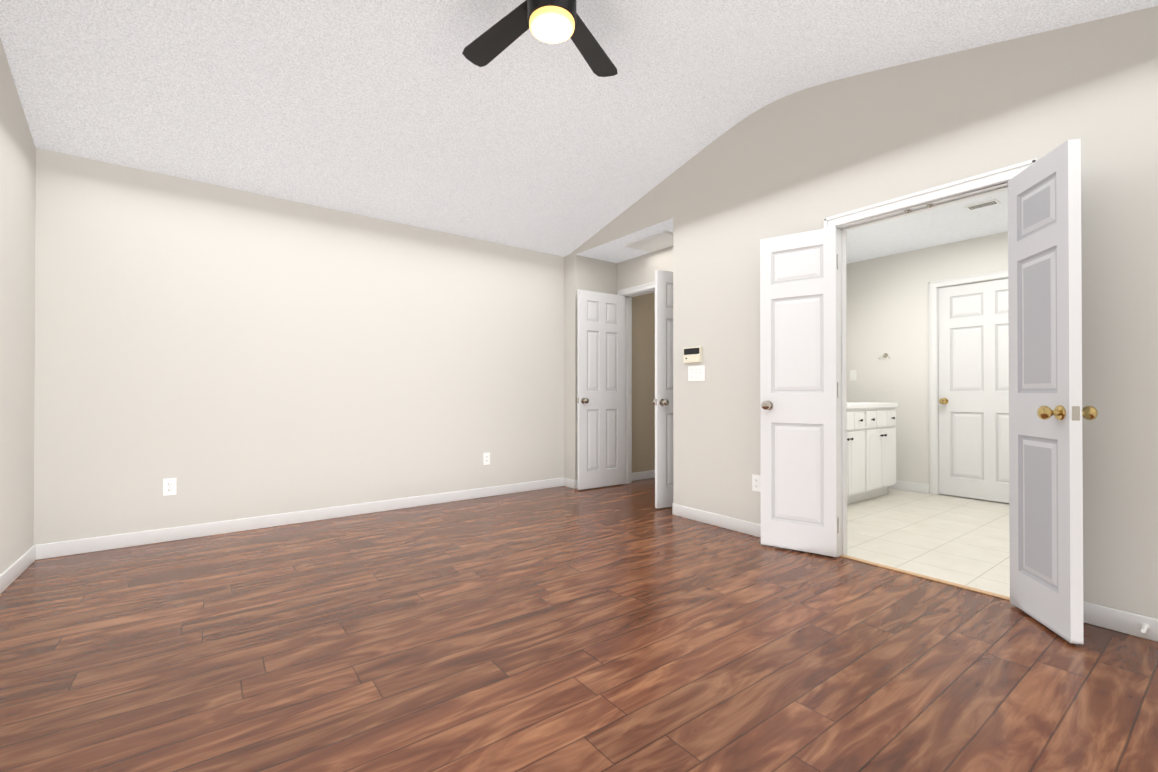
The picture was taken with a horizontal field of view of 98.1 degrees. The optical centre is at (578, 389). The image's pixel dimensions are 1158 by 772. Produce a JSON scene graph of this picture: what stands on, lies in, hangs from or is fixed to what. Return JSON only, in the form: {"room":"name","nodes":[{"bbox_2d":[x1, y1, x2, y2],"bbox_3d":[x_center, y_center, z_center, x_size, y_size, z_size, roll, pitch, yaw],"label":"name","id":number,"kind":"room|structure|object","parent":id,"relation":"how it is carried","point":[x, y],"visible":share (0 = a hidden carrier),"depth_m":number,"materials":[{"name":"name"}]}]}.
{"room":"empty bedroom","nodes":[
{"label":"empty bedroom","id":0,"kind":"room"},
{"bbox_2d":[0,38,35,573],"bbox_3d":[-1.871,-0.606,1.028,0.120,3.219,5.070,0,0,-36],"label":"wall","id":1,"kind":"structure","parent":0,"point":[17,244],"depth_m":2.71,"materials":[{"name":"grey paint"}]},
{"bbox_2d":[0,545,35,593],"bbox_3d":[-1.813,0.959,1.053,0.013,0.090,4.817,0,0,-36],"label":"baseboard","id":2,"kind":"structure","parent":1,"relation":"attached to","point":[15,570],"depth_m":2.71,"materials":[{"name":"white wood"}]},
{"bbox_2d":[34,148,563,544],"bbox_3d":[-1.746,-0.279,4.247,4.512,2.600,0.219,0,0,-36],"label":"wall","id":3,"kind":"structure","parent":0,"point":[220,353],"depth_m":3.71,"materials":[{"name":"grey paint"}]},
{"bbox_2d":[163,478,176,495],"bbox_3d":[-2.755,0.652,3.382,0.070,0.114,0.008,0,0,-36],"label":"electrical outlet","id":4,"kind":"object","parent":3,"relation":"attached to","point":[169,486],"visible":1,"depth_m":3.38,"materials":[{"name":"white plastic"}]},
{"bbox_2d":[33,478,563,559],"bbox_3d":[-1.704,0.976,4.188,3.910,0.090,0.099,0,0,-36],"label":"baseboard","id":5,"kind":"structure","parent":3,"relation":"attached to","point":[73,547],"depth_m":3.70,"materials":[{"name":"white wood"}]},
{"bbox_2d":[483,452,489,464],"bbox_3d":[-0.887,0.660,4.825,0.070,0.114,0.008,0,0,-36],"label":"electrical outlet","id":6,"kind":"object","parent":3,"relation":"attached to","point":[486,458],"visible":1,"depth_m":4.82,"materials":[{"name":"white plastic"}]},
{"bbox_2d":[0,478,1157,771],"bbox_3d":[0.576,1.044,2.823,6.200,0.060,5.070,0,0,-36],"label":"floor","id":7,"kind":"structure","parent":0,"point":[562,628],"depth_m":1.89,"materials":[{"name":"laminate"}]},
{"bbox_2d":[840,555,1009,600],"bbox_3d":[1.857,1.010,2.728,0.040,0.006,0.855,0,0,-36],"label":"threshold strip","id":8,"kind":"object","parent":7,"relation":"on","point":[934,579],"visible":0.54,"depth_m":2.68,"materials":[{"name":"brown wood"}]},
{"bbox_2d":[0,0,1157,256],"bbox_3d":[-0.249,-1.810,2.230,4.150,0.918,5.070,0,0,-36],"label":"ceiling","id":9,"kind":"structure","parent":0,"point":[406,112],"depth_m":3.04,"materials":[{"name":"white paint"}]},
{"bbox_2d":[462,0,617,76],"bbox_3d":[-0.160,-1.839,2.309,1.269,0.369,1.271,0,0,-36],"label":"ceiling fan","id":10,"kind":"object","parent":9,"relation":"hanging from","point":[553,21],"visible":1,"depth_m":2.51,"materials":[{"name":"black"}]},
{"bbox_2d":[617,262,621,290],"bbox_3d":[0.492,-0.191,5.571,0.120,2.440,0.080,0,0,-36],"label":"wall","id":11,"kind":"structure","parent":0,"point":[619,275],"depth_m":5.54,"materials":[{"name":"grey paint"}]},
{"bbox_2d":[585,257,654,472],"bbox_3d":[0.800,-0.239,6.022,2.050,2.540,0.280,0,0,-36],"label":"wall","id":12,"kind":"structure","parent":0,"point":[643,382],"depth_m":5.78,"materials":[{"name":"beige paint"}]},
{"bbox_2d":[576,289,624,489],"bbox_3d":[0.239,-0.004,5.302,0.609,2.038,0.183,0,0,-36],"label":"door leaf","id":13,"kind":"structure","parent":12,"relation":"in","point":[600,400],"depth_m":5.26,"materials":[{"name":"white wood"}]},
{"bbox_2d":[632,470,654,480],"bbox_3d":[1.116,0.987,6.066,1.480,0.090,0.013,0,0,-36],"label":"baseboard","id":14,"kind":"structure","parent":12,"relation":"attached to","point":[643,475],"depth_m":5.78,"materials":[{"name":"white wood"}]},
{"bbox_2d":[576,218,672,262],"bbox_3d":[1.291,-1.410,5.365,2.287,0.004,1.368,0,0,-36],"label":"ceiling","id":15,"kind":"structure","parent":0,"point":[615,251],"depth_m":5.01,"materials":[{"name":"white paint"}]},
{"bbox_2d":[623,230,672,252],"bbox_3d":[0.747,-1.403,4.777,0.380,0.016,0.550,0,0,-36],"label":"attic hatch","id":16,"kind":"object","parent":15,"relation":"attached to","point":[657,241],"visible":0.77,"depth_m":4.76,"materials":[{"name":"white paint"}]},
{"bbox_2d":[622,246,672,288],"bbox_3d":[0.869,-1.234,5.066,0.120,0.360,1.190,0,0,-36],"label":"wall","id":17,"kind":"structure","parent":0,"point":[638,270],"depth_m":5.21,"materials":[{"name":"grey paint"}]},
{"bbox_2d":[617,281,654,483],"bbox_3d":[0.869,-0.036,5.059,0.162,2.124,1.287,0,0,-36],"label":"door frame","id":18,"kind":"structure","parent":17,"relation":"attached to","point":[634,291],"depth_m":5.52,"materials":[{"name":"white wood"}]},
{"bbox_2d":[652,270,672,508],"bbox_3d":[0.888,-0.008,4.459,0.562,2.038,0.183,0,0,-36],"label":"door leaf","id":19,"kind":"structure","parent":17,"relation":"in","point":[662,401],"depth_m":4.32,"materials":[{"name":"white wood"}]},
{"bbox_2d":[564,6,1157,618],"bbox_3d":[1.372,-0.487,3.419,0.120,3.009,5.070,0,0,-36],"label":"wall","id":20,"kind":"structure","parent":0,"point":[1092,85],"depth_m":2.61,"materials":[{"name":"grey paint"}]},
{"bbox_2d":[564,478,574,488],"bbox_3d":[-0.100,0.982,5.295,0.013,0.090,0.190,0,0,-36],"label":"baseboard","id":21,"kind":"structure","parent":20,"relation":"attached to","point":[569,483],"depth_m":5.28,"materials":[{"name":"white wood"}]},
{"bbox_2d":[683,346,701,362],"bbox_3d":[0.892,-0.275,3.946,0.027,0.120,0.170,0,0,-36],"label":"alarm keypad","id":22,"kind":"object","parent":20,"relation":"attached to","point":[692,354],"visible":1,"depth_m":3.93,"materials":[{"name":"beige plastic"}]},
{"bbox_2d":[688,365,704,380],"bbox_3d":[0.915,-0.130,3.925,0.013,0.120,0.166,0,0,-36],"label":"light switch","id":23,"kind":"object","parent":20,"relation":"attached to","point":[696,373],"visible":1,"depth_m":3.92,"materials":[{"name":"white plastic"}]},
{"bbox_2d":[673,504,760,537],"bbox_3d":[1.147,0.973,3.605,0.013,0.090,1.270,0,0,-36],"label":"baseboard","id":24,"kind":"structure","parent":20,"relation":"attached to","point":[738,525],"depth_m":3.74,"materials":[{"name":"white wood"}]},
{"bbox_2d":[752,474,760,491],"bbox_3d":[1.235,0.647,3.492,0.007,0.114,0.070,0,0,-36],"label":"electrical outlet","id":25,"kind":"object","parent":20,"relation":"attached to","point":[756,482],"visible":1,"depth_m":3.49,"materials":[{"name":"white plastic"}]},
{"bbox_2d":[760,226,838,556],"bbox_3d":[1.356,0.009,3.149,0.239,1.988,0.434,0,0,-36],"label":"door leaf","id":26,"kind":"structure","parent":20,"relation":"in","point":[798,356],"depth_m":3.14,"materials":[{"name":"white wood"}]},
{"bbox_2d":[904,204,933,212],"bbox_3d":[1.853,-0.984,2.736,0.040,0.015,0.129,0,0,-36],"label":"ball catch","id":27,"kind":"object","parent":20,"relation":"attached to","point":[928,205],"visible":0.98,"depth_m":2.73,"materials":[{"name":"silver metal"}]},
{"bbox_2d":[824,158,1036,556],"bbox_3d":[1.869,-0.024,2.743,0.162,2.074,0.992,0,0,-36],"label":"door frame","id":28,"kind":"structure","parent":20,"relation":"attached to","point":[980,185],"depth_m":2.99,"materials":[{"name":"white wood"}]},
{"bbox_2d":[1008,139,1097,643],"bbox_3d":[2.009,0.004,2.155,0.366,1.988,0.324,0,0,-36],"label":"door leaf","id":29,"kind":"structure","parent":20,"relation":"in","point":[1047,412],"depth_m":2.11,"materials":[{"name":"painted wood"},{"name":"brass"}]},
{"bbox_2d":[1083,601,1157,641],"bbox_3d":[2.430,0.964,1.865,0.013,0.090,1.085,0,0,-36],"label":"baseboard","id":30,"kind":"structure","parent":20,"relation":"attached to","point":[1129,623],"depth_m":2.09,"materials":[{"name":"white wood"}]},
{"bbox_2d":[1140,624,1149,633],"bbox_3d":[2.267,0.959,2.015,0.071,0.024,0.023,0,0,-36],"label":"door stop","id":31,"kind":"object","parent":30,"relation":"attached to","point":[1144,628],"visible":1,"depth_m":2.01,"materials":[{"name":"white plastic"}]},
{"bbox_2d":[846,190,1007,263],"bbox_3d":[2.924,-1.472,3.569,2.550,0.100,3.220,0,0,-36],"label":"ceiling","id":32,"kind":"structure","parent":0,"point":[955,222],"depth_m":4.44,"materials":[{"name":"white paint"}]},
{"bbox_2d":[965,199,1000,210],"bbox_3d":[3.088,-1.416,3.845,0.120,0.010,0.190,0,0,-36],"label":"ceiling vent","id":33,"kind":"object","parent":32,"relation":"in","point":[983,204],"visible":1,"depth_m":3.83,"materials":[{"name":"white plastic"}]},
{"bbox_2d":[847,231,1007,484],"bbox_3d":[3.545,-0.244,4.970,0.120,2.540,1.691,0,0,-36],"label":"wall","id":34,"kind":"structure","parent":0,"point":[888,304],"depth_m":5.15,"materials":[{"name":"white paint"}]},
{"bbox_2d":[850,370,856,380],"bbox_3d":[3.031,-0.161,5.555,0.012,0.114,0.070,0,0,-36],"label":"bathroom light switch","id":35,"kind":"object","parent":34,"relation":"attached to","point":[853,375],"visible":1,"depth_m":5.55,"materials":[{"name":"white plastic"}]},
{"bbox_2d":[887,480,929,493],"bbox_3d":[3.227,0.982,5.283,0.013,0.090,0.800,0,0,-36],"label":"baseboard","id":36,"kind":"structure","parent":34,"relation":"attached to","point":[913,487],"depth_m":5.08,"materials":[{"name":"white wood"}]},
{"bbox_2d":[929,270,1007,494],"bbox_3d":[3.788,-0.023,4.621,0.142,2.094,0.937,0,0,-36],"label":"door frame","id":37,"kind":"structure","parent":34,"relation":"attached to","point":[934,286],"depth_m":4.92,"materials":[{"name":"white wood"}]},
{"bbox_2d":[938,278,1008,502],"bbox_3d":[3.772,0.006,4.610,0.183,2.010,0.797,0,0,-36],"label":"door","id":38,"kind":"structure","parent":34,"relation":"in","point":[973,339],"depth_m":4.69,"materials":[{"name":"white wood"}]},
{"bbox_2d":[846,488,1009,596],"bbox_3d":[2.960,1.048,3.545,2.745,0.060,3.400,0,0,-36],"label":"floor","id":39,"kind":"structure","parent":0,"point":[965,541],"depth_m":3.49,"materials":[{"name":"beige tile"}]},
{"bbox_2d":[847,402,897,503],"bbox_3d":[2.130,0.523,4.560,1.990,1.000,0.664,0,0,-36],"label":"bathroom vanity","id":40,"kind":"object","parent":39,"relation":"on","point":[871,450],"visible":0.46,"depth_m":4.58,"materials":[{"name":"white wood"}]}
]}

